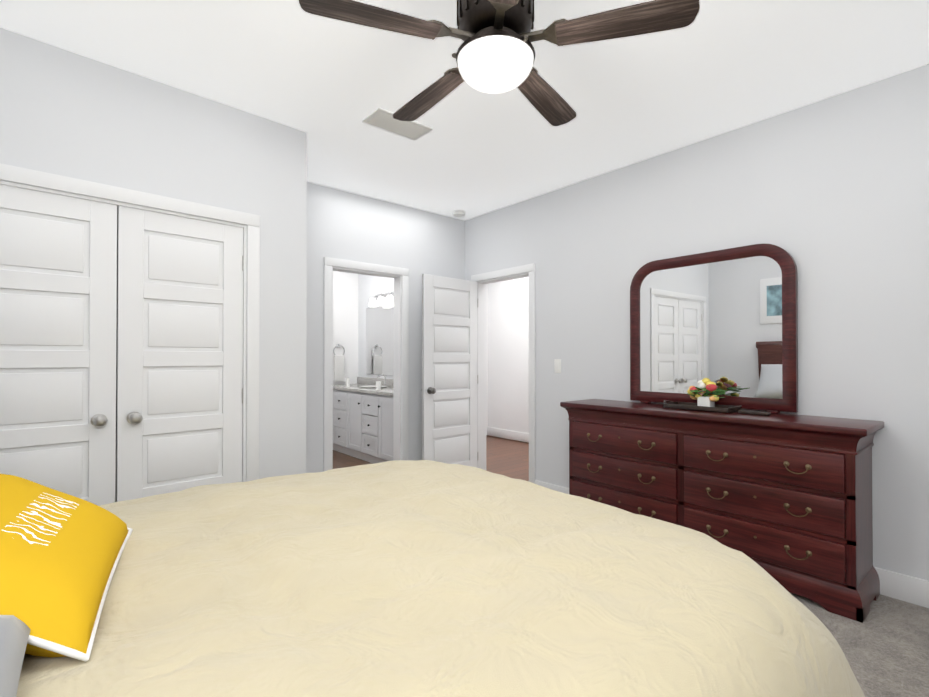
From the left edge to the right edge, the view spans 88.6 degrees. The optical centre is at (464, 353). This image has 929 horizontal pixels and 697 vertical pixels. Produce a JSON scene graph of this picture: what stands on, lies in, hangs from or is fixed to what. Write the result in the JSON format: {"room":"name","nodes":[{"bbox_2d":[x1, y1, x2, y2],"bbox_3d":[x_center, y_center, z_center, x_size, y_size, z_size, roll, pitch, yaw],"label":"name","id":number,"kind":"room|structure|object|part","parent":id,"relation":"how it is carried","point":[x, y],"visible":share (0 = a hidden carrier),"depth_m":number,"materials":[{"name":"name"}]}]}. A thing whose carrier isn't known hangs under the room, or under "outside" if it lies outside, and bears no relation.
{"room":"bedroom","nodes":[
{"label":"bedroom","id":0,"kind":"room"},
{"bbox_2d":[115,211,117,501],"bbox_3d":[-2.048,-0.090,2.821,1.688,2.740,0.010,0,-1,-40],"label":"liner","id":1,"kind":"object","parent":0,"point":[116,356],"depth_m":2.81,"materials":[{"name":"white"}]},
{"bbox_2d":[0,27,295,478],"bbox_3d":[-1.781,-0.092,2.500,1.680,2.740,0.224,0,-1,-40],"label":"wall","id":2,"kind":"structure","parent":0,"point":[63,112],"depth_m":2.61,"materials":[{"name":"paint"}]},
{"bbox_2d":[0,184,116,505],"bbox_3d":[-1.995,0.248,2.208,0.618,2.030,0.115,0,-1,-44],"label":"closet door","id":3,"kind":"structure","parent":2,"relation":"in","point":[58,284],"depth_m":2.28,"materials":[{"name":"paint"}]},
{"bbox_2d":[0,163,259,481],"bbox_3d":[-1.810,0.216,2.467,1.404,2.122,0.156,0,-1,-44],"label":"trim","id":4,"kind":"structure","parent":2,"relation":"attached to","point":[10,174],"depth_m":2.84,"materials":[{"name":"paint"}]},
{"bbox_2d":[116,206,243,501],"bbox_3d":[-1.543,0.252,2.638,0.618,2.030,0.115,0,-1,-44],"label":"closet door","id":5,"kind":"structure","parent":2,"relation":"in","point":[179,399],"depth_m":2.62,"materials":[{"name":"paint"}]},
{"bbox_2d":[296,128,311,473],"bbox_3d":[-1.355,-0.085,3.395,0.130,2.740,0.871,0,-1,-40],"label":"wall","id":6,"kind":"structure","parent":0,"point":[303,188],"depth_m":3.11,"materials":[{"name":"paint"}]},
{"bbox_2d":[333,344,344,380],"bbox_3d":[-1.780,0.130,6.740,0.170,0.525,0.060,0,-1,-40],"label":"towel","id":7,"kind":"object","parent":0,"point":[339,367],"visible":1,"depth_m":6.71,"materials":[{"name":"white fabric"}]},
{"bbox_2d":[366,304,393,374],"bbox_3d":[-0.979,-0.176,6.284,0.010,0.930,1.300,0,-1,-40],"label":"bathroom mirror","id":8,"kind":"object","parent":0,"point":[379,340],"visible":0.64,"depth_m":6.47,"materials":[{"name":"clear glass"}]},
{"bbox_2d":[369,291,393,306],"bbox_3d":[-1.073,-0.721,6.274,0.173,0.180,0.600,0,-1,-40],"label":"sconce","id":9,"kind":"object","parent":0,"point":[387,296],"visible":0.96,"depth_m":6.24,"materials":[{"name":"white glass"}]},
{"bbox_2d":[312,183,463,472],"bbox_3d":[-1.527,-0.081,3.913,3.900,2.740,0.120,0,-1,-40],"label":"wall","id":10,"kind":"structure","parent":0,"point":[346,225],"depth_m":4.68,"materials":[{"name":"paint"}]},
{"bbox_2d":[323,257,408,471],"bbox_3d":[-0.925,0.233,4.423,0.864,2.122,0.156,0,-1,-40],"label":"door frame","id":11,"kind":"structure","parent":10,"relation":"attached to","point":[400,411],"depth_m":4.59,"materials":[{"name":"paint"}]},
{"bbox_2d":[333,435,528,480],"bbox_3d":[-0.224,1.341,5.272,4.280,0.080,4.540,0,-1,-40],"label":"floor","id":12,"kind":"structure","parent":0,"point":[507,457],"depth_m":5.91,"materials":[{"name":"brown wood"}]},
{"bbox_2d":[333,390,392,463],"bbox_3d":[-1.155,0.892,6.030,0.587,0.830,1.933,0,-1,-40],"label":"bathroom vanity","id":13,"kind":"object","parent":12,"relation":"on","point":[363,418],"depth_m":5.70,"materials":[{"name":"paint"}]},
{"bbox_2d":[333,382,392,393],"bbox_3d":[-1.143,0.457,6.034,0.569,0.041,1.948,0,-1,-40],"label":"countertop","id":14,"kind":"structure","parent":13,"relation":"on","point":[368,389],"depth_m":5.89,"materials":[{"name":"grey stone"}]},
{"bbox_2d":[0,0,928,219],"bbox_3d":[-0.055,-1.492,3.700,6.090,0.080,7.190,0,-1,-40],"label":"ceiling","id":15,"kind":"structure","parent":0,"point":[714,68],"depth_m":2.49,"materials":[{"name":"paint"}]},
{"bbox_2d":[362,107,432,140],"bbox_3d":[-0.421,-1.450,3.027,0.400,0.016,0.210,0,-1,-40],"label":"ceiling vent","id":16,"kind":"object","parent":15,"relation":"in","point":[381,118],"visible":0.98,"depth_m":3.02,"materials":[{"name":"white plastic"}]},
{"bbox_2d":[453,210,465,217],"bbox_3d":[-0.055,-1.420,4.849,0.132,0.045,0.132,0,-1,-40],"label":"smoke detector","id":17,"kind":"object","parent":15,"relation":"attached to","point":[459,213],"visible":1,"depth_m":4.80,"materials":[{"name":"white plastic"}]},
{"bbox_2d":[298,0,699,125],"bbox_3d":[0.086,-1.211,1.746,1.274,0.514,1.237,0,-1,-40],"label":"ceiling fan","id":18,"kind":"object","parent":15,"relation":"hanging from","point":[494,53],"visible":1,"depth_m":1.61,"materials":[{"name":"brown wood"}]},
{"bbox_3d":[-0.236,-1.105,1.579,0.596,0.037,0.124,0,0,-20],"label":"blade","id":19,"kind":"part","parent":18,"relation":"part of","materials":[{"name":"brown wood"}]},
{"bbox_3d":[-0.115,-1.101,1.995,0.124,0.037,0.596,0,-1,-38],"label":"blade","id":20,"kind":"part","parent":18,"relation":"part of","materials":[{"name":"brown wood"}]},
{"bbox_3d":[0.111,-1.001,1.703,0.272,0.092,0.272,0,-1,-40],"label":"globe","id":21,"kind":"part","parent":18,"relation":"part of"},
{"bbox_3d":[0.122,-1.107,1.336,0.124,0.037,0.596,0,0,-2],"label":"blade","id":22,"kind":"part","parent":18,"relation":"part of","materials":[{"name":"brown wood"}]},
{"bbox_3d":[0.317,-1.101,2.008,0.124,0.037,0.596,0,-1,34],"label":"blade","id":23,"kind":"part","parent":18,"relation":"part of","materials":[{"name":"brown wood"}]},
{"bbox_3d":[0.464,-1.105,1.601,0.596,0.037,0.124,0,0,16],"label":"blade","id":24,"kind":"part","parent":18,"relation":"part of","materials":[{"name":"brown wood"}]},
{"bbox_2d":[464,63,928,580],"bbox_3d":[0.741,-0.077,4.366,0.120,2.740,7.190,0,-1,-40],"label":"wall","id":25,"kind":"structure","parent":0,"point":[830,195],"depth_m":2.85,"materials":[{"name":"paint"}]},
{"bbox_2d":[357,378,392,385],"bbox_3d":[-0.934,0.388,6.212,0.020,0.099,1.948,0,-1,-40],"label":"backsplash","id":26,"kind":"structure","parent":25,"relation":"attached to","point":[364,381],"depth_m":6.50,"materials":[{"name":"grey stone"}]},
{"bbox_2d":[421,274,477,466],"bbox_3d":[-0.132,0.269,4.719,0.716,2.030,0.175,0,-1,-43],"label":"hall door","id":27,"kind":"structure","parent":25,"relation":"in","point":[449,370],"depth_m":4.69,"materials":[{"name":"paint"}]},
{"bbox_2d":[471,263,535,482],"bbox_3d":[0.414,0.235,4.748,0.156,2.122,0.884,0,-1,-40],"label":"door frame","id":28,"kind":"structure","parent":25,"relation":"attached to","point":[508,273],"depth_m":4.79,"materials":[{"name":"paint"}]},
{"bbox_2d":[487,427,528,442],"bbox_3d":[1.535,1.241,6.310,0.016,0.135,3.600,0,-1,-40],"label":"baseboard","id":29,"kind":"structure","parent":25,"relation":"attached to","point":[502,433],"depth_m":7.31,"materials":[{"name":"paint"}]},
{"bbox_2d":[554,359,560,372],"bbox_3d":[0.817,0.112,4.174,0.010,0.120,0.073,0,-1,-40],"label":"light switch","id":30,"kind":"object","parent":25,"relation":"attached to","point":[557,365],"visible":1,"depth_m":4.17,"materials":[{"name":"white plastic"}]},
{"bbox_2d":[535,480,928,607],"bbox_3d":[1.785,1.215,3.023,0.016,0.135,3.508,0,-1,-40],"label":"baseboard","id":31,"kind":"structure","parent":25,"relation":"attached to","point":[907,588],"depth_m":2.46,"materials":[{"name":"paint"}]},
{"bbox_2d":[789,592,928,696],"bbox_3d":[0.026,1.314,2.085,4.150,0.080,4.660,0,-1,-40],"label":"floor carpet","id":32,"kind":"object","parent":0,"point":[884,645],"depth_m":2.08,"materials":[{"name":"grey carpet"}]},
{"bbox_2d":[0,460,864,696],"bbox_3d":[-0.350,0.537,1.474,2.526,1.465,2.448,0,-1,-40],"label":"bed","id":33,"kind":"object","parent":32,"relation":"on","point":[412,578],"visible":1,"depth_m":1.07,"materials":[{"name":"beige fabric"}]},
{"bbox_2d":[0,615,30,696],"bbox_3d":[-0.724,0.461,0.443,0.460,0.175,0.720,6,-4,-40],"label":"pillow","id":34,"kind":"object","parent":33,"relation":"on","point":[15,630],"depth_m":0.75,"materials":[{"name":"fabric"}]},
{"bbox_2d":[0,474,132,661],"bbox_3d":[-1.000,0.438,1.075,0.410,0.154,0.726,36,-17,-25],"label":"pillow","id":35,"kind":"object","parent":33,"relation":"on","point":[64,558],"depth_m":0.96,"materials":[{"name":"fabric"}]},
{"bbox_2d":[560,399,883,622],"bbox_3d":[1.467,0.822,3.046,0.440,0.920,1.794,0,-1,-40],"label":"dresser","id":36,"kind":"object","parent":32,"relation":"on","point":[784,500],"visible":0.94,"depth_m":2.62,"materials":[{"name":"brown wood"}]},
{"bbox_2d":[663,400,741,412],"bbox_3d":[1.519,0.339,3.061,0.200,0.043,0.480,0,-1,-40],"label":"tray","id":37,"kind":"object","parent":36,"relation":"on","point":[717,408],"visible":0.94,"depth_m":3.02,"materials":[{"name":"brown wood"}]},
{"bbox_2d":[687,378,727,406],"bbox_3d":[1.554,0.253,3.039,0.234,0.195,0.282,0,-1,-40],"label":"flower pot","id":38,"kind":"object","parent":37,"relation":"on","point":[706,387],"visible":1,"depth_m":3.02,"materials":[{"name":"white ceramic"}]},
{"bbox_2d":[630,243,797,413],"bbox_3d":[1.596,-0.155,3.183,0.050,1.034,1.060,0,-1,-40],"label":"mirror","id":39,"kind":"object","parent":36,"relation":"on","point":[725,319],"visible":0.92,"depth_m":3.10,"materials":[{"name":"brown wood"}]},
{"bbox_2d":[738,410,770,415],"bbox_3d":[1.707,0.349,2.801,0.050,0.018,0.160,0,-1,-40],"label":"remote","id":40,"kind":"object","parent":36,"relation":"on","point":[754,412],"visible":1,"depth_m":2.78,"materials":[{"name":"brown plastic"}]}
]}

